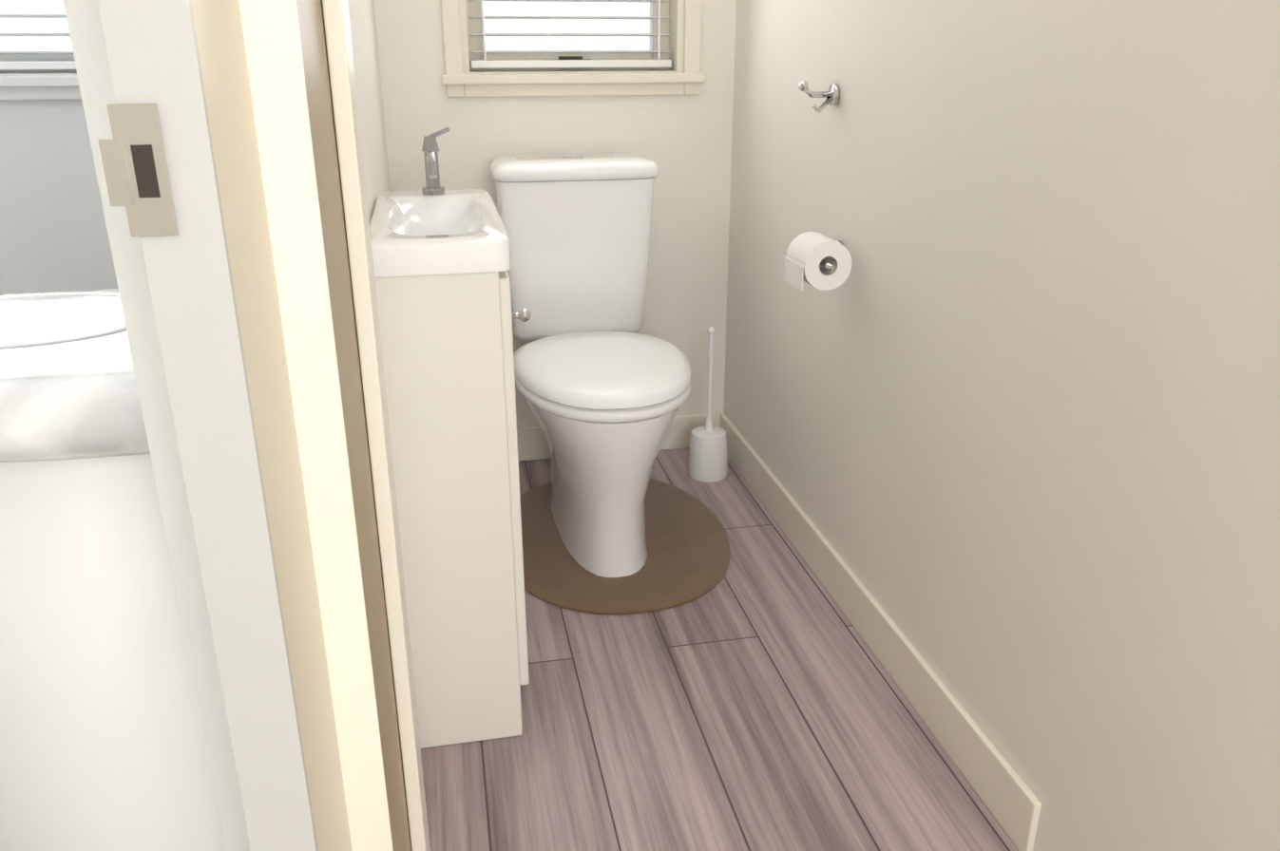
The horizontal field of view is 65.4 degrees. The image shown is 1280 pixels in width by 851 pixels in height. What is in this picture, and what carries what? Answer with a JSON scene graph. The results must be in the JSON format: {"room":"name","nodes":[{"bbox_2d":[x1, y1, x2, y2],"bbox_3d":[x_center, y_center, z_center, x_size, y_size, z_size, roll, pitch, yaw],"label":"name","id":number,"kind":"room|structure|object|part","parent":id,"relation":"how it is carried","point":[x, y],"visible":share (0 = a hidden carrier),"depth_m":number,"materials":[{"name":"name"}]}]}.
{"room":"bathroom","nodes":[
{"label":"bathroom","id":0,"kind":"room"},
{"bbox_2d":[0,99,118,294],"bbox_3d":[-2.000,-1.029,2.182,2.650,2.550,0.160,-4,22,-11],"label":"wall","id":1,"kind":"structure","parent":0,"point":[53,234],"depth_m":2.41,"materials":[{"name":"white paint"}]},
{"bbox_2d":[0,0,81,100],"bbox_3d":[-1.693,-1.218,2.157,1.104,0.974,0.195,-4,22,-11],"label":"window","id":2,"kind":"structure","parent":1,"relation":"in","point":[23,85],"depth_m":2.31,"materials":[{"name":"white wood"}]},
{"bbox_2d":[0,14,76,69],"bbox_3d":[-1.689,-1.212,2.138,0.956,0.846,0.063,-4,22,-11],"label":"window blind","id":3,"kind":"object","parent":2,"relation":"attached to","point":[37,65],"depth_m":2.33,"materials":[{"name":"white plastic"}]},
{"bbox_2d":[97,0,318,850],"bbox_3d":[-0.221,-0.336,0.388,0.038,2.550,0.006,-4,22,-11],"label":"door frame","id":4,"kind":"structure","parent":0,"point":[152,50],"depth_m":0.52,"materials":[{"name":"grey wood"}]},
{"bbox_2d":[97,103,179,236],"bbox_3d":[-0.234,-0.118,0.463,0.026,0.060,0.007,-4,22,-11],"label":"latch plate","id":5,"kind":"object","parent":4,"relation":"attached to","point":[134,124],"depth_m":0.46,"materials":[{"name":"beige metal"}]},
{"bbox_3d":[-0.230,-0.118,0.464,0.009,0.024,0.001,-4,22,-11],"label":"latch plate mount slot","id":6,"kind":"part","parent":5,"relation":"part of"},
{"bbox_2d":[62,0,390,850],"bbox_3d":[-0.461,-0.701,1.335,0.100,2.550,2.078,-4,22,-11],"label":"wall","id":7,"kind":"structure","parent":0,"point":[223,61],"depth_m":0.63,"materials":[{"name":"beige paint"}]},
{"bbox_2d":[238,0,393,850],"bbox_3d":[-0.215,-0.387,0.521,0.031,2.550,0.004,-4,22,-11],"label":"door frame","id":8,"kind":"structure","parent":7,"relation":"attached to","point":[274,54],"depth_m":0.66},
{"bbox_2d":[295,0,411,850],"bbox_3d":[-0.252,-0.450,0.683,0.030,2.550,0.350,-4,22,-11],"label":"door","id":9,"kind":"structure","parent":7,"relation":"in","point":[314,46],"depth_m":0.76,"materials":[{"name":"beige wood"}]},
{"bbox_2d":[373,0,736,427],"bbox_3d":[-0.131,-1.152,2.502,1.150,2.550,0.240,-4,22,-11],"label":"wall","id":10,"kind":"structure","parent":0,"point":[683,143],"depth_m":2.54,"materials":[{"name":"beige paint"}]},
{"bbox_2d":[440,0,706,97],"bbox_3d":[-0.173,-1.300,2.372,0.654,0.974,0.195,-4,22,-11],"label":"window","id":11,"kind":"structure","parent":10,"relation":"in","point":[681,75],"depth_m":2.48,"materials":[{"name":"white wood"}]},
{"bbox_3d":[-0.182,-1.315,2.411,0.518,0.858,0.040,-4,22,-11],"label":"sash","id":12,"kind":"part","parent":11,"relation":"part of","materials":[{"name":"white"}]},
{"bbox_2d":[468,0,671,68],"bbox_3d":[-0.169,-1.295,2.353,0.506,0.846,0.063,-4,22,-11],"label":"window blind","id":13,"kind":"object","parent":11,"relation":"attached to","point":[485,63],"visible":0.96,"depth_m":2.48,"materials":[{"name":"white plastic"}]},
{"bbox_2d":[420,447,1018,850],"bbox_3d":[0.298,0.838,1.028,1.150,0.100,4.550,-4,22,-11],"label":"floor","id":14,"kind":"structure","parent":0,"point":[754,700],"depth_m":1.68,"materials":[{"name":"brown wood"}]},
{"bbox_2d":[321,0,430,850],"bbox_3d":[-0.237,-0.465,0.722,0.014,2.550,0.075,-4,22,-11],"label":"door frame","id":15,"kind":"structure","parent":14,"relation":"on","point":[341,65],"depth_m":0.86,"materials":[{"name":"white wood"}]},
{"bbox_2d":[369,127,531,748],"bbox_3d":[-0.315,-0.003,1.734,0.230,0.960,0.524,-4,22,-11],"label":"vanity","id":16,"kind":"object","parent":14,"relation":"on","point":[442,260],"visible":0.92,"depth_m":1.51,"materials":[{"name":"white wood"}]},
{"bbox_2d":[421,127,450,195],"bbox_3d":[-0.356,-0.459,1.741,0.056,0.115,0.109,-4,22,-11],"label":"tap","id":17,"kind":"object","parent":16,"relation":"on","point":[429,147],"depth_m":1.75,"materials":[{"name":"silver metal"}]},
{"bbox_3d":[-0.241,0.031,1.763,0.016,0.695,0.470,-4,22,-11],"label":"door","id":18,"kind":"part","parent":16,"relation":"part of","materials":[{"name":"white wood"}]},
{"bbox_3d":[-0.178,-0.164,1.483,0.031,0.020,0.019,-4,22,-11],"label":"knob","id":19,"kind":"part","parent":16,"relation":"part of","materials":[{"name":"silver metal"}]},
{"bbox_2d":[520,478,730,614],"bbox_3d":[-0.068,0.260,2.372,0.540,0.008,0.700,-4,22,-11],"label":"mat","id":20,"kind":"object","parent":14,"relation":"on","point":[687,561],"visible":0.56,"depth_m":2.24,"materials":[{"name":"brown fabric"}]},
{"bbox_2d":[489,152,691,577],"bbox_3d":[-0.105,-0.165,2.297,0.398,0.836,0.758,-4,22,-11],"label":"toilet","id":21,"kind":"object","parent":20,"relation":"on","point":[602,387],"visible":0.96,"depth_m":2.30,"materials":[{"name":"white ceramic"}]},
{"bbox_3d":[-0.161,-0.650,2.402,0.056,0.007,0.056,-4,22,-11],"label":"knob","id":22,"kind":"part","parent":21,"relation":"part of","materials":[{"name":"silver metal"}]},
{"bbox_3d":[-0.079,-0.103,2.185,0.390,0.022,0.498,-4,22,-11],"label":"seat","id":23,"kind":"part","parent":21,"relation":"part of","materials":[{"name":"white plastic"}]},
{"bbox_3d":[-0.079,-0.133,2.173,0.390,0.033,0.498,-4,22,-11],"label":"lid","id":24,"kind":"part","parent":21,"relation":"part of","materials":[{"name":"white plastic"}]},
{"bbox_2d":[687,326,728,482],"bbox_3d":[0.184,-0.060,2.637,0.112,0.415,0.112,-4,22,-11],"label":"toilet brush","id":25,"kind":"object","parent":14,"relation":"on","point":[708,456],"visible":1,"depth_m":2.65,"materials":[{"name":"white plastic"}]},
{"bbox_2d":[516,412,1041,850],"bbox_3d":[-0.027,0.325,2.077,0.880,0.100,1.620,-4,22,-11],"label":"baseboard","id":26,"kind":"structure","parent":0,"point":[1000,789],"depth_m":1.85,"materials":[{"name":"white wood"}]},
{"bbox_2d":[723,0,1279,850],"bbox_3d":[0.770,-0.386,0.517,0.200,2.550,4.290,-4,22,-11],"label":"wall","id":27,"kind":"structure","parent":0,"point":[1001,407],"depth_m":1.32,"materials":[{"name":"beige paint"}]},
{"bbox_2d":[783,231,851,290],"bbox_3d":[0.346,-0.317,1.893,0.123,0.092,0.167,-4,22,-11],"label":"toilet roll holder","id":28,"kind":"object","parent":27,"relation":"attached to","point":[818,260],"visible":1,"depth_m":1.84,"materials":[{"name":"white paper"}]},
{"bbox_2d":[798,80,840,113],"bbox_3d":[0.341,-0.633,1.919,0.078,0.061,0.040,-4,22,-11],"label":"robe hook","id":29,"kind":"object","parent":27,"relation":"attached to","point":[831,95],"visible":1,"depth_m":1.91,"materials":[{"name":"silver metal"}]},
{"bbox_3d":[-1.563,0.975,0.672,2.650,0.100,4.550,-4,22,-11],"label":"floor","id":30,"kind":"structure","parent":0,"visible":0},
{"bbox_2d":[0,288,226,850],"bbox_3d":[-0.594,0.285,0.995,0.427,0.954,0.352,-4,22,-11],"label":"bed","id":31,"kind":"object","parent":30,"relation":"on","point":[103,746],"visible":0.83,"depth_m":0.85,"materials":[{"name":"white fabric"}]},
{"bbox_2d":[0,291,167,355],"bbox_3d":[-0.572,-0.087,0.896,0.270,0.020,0.200,-4,22,-11],"label":"basin","id":32,"kind":"object","parent":31,"relation":"in","point":[47,321],"depth_m":0.89,"materials":[{"name":"ceramic"}]}
]}

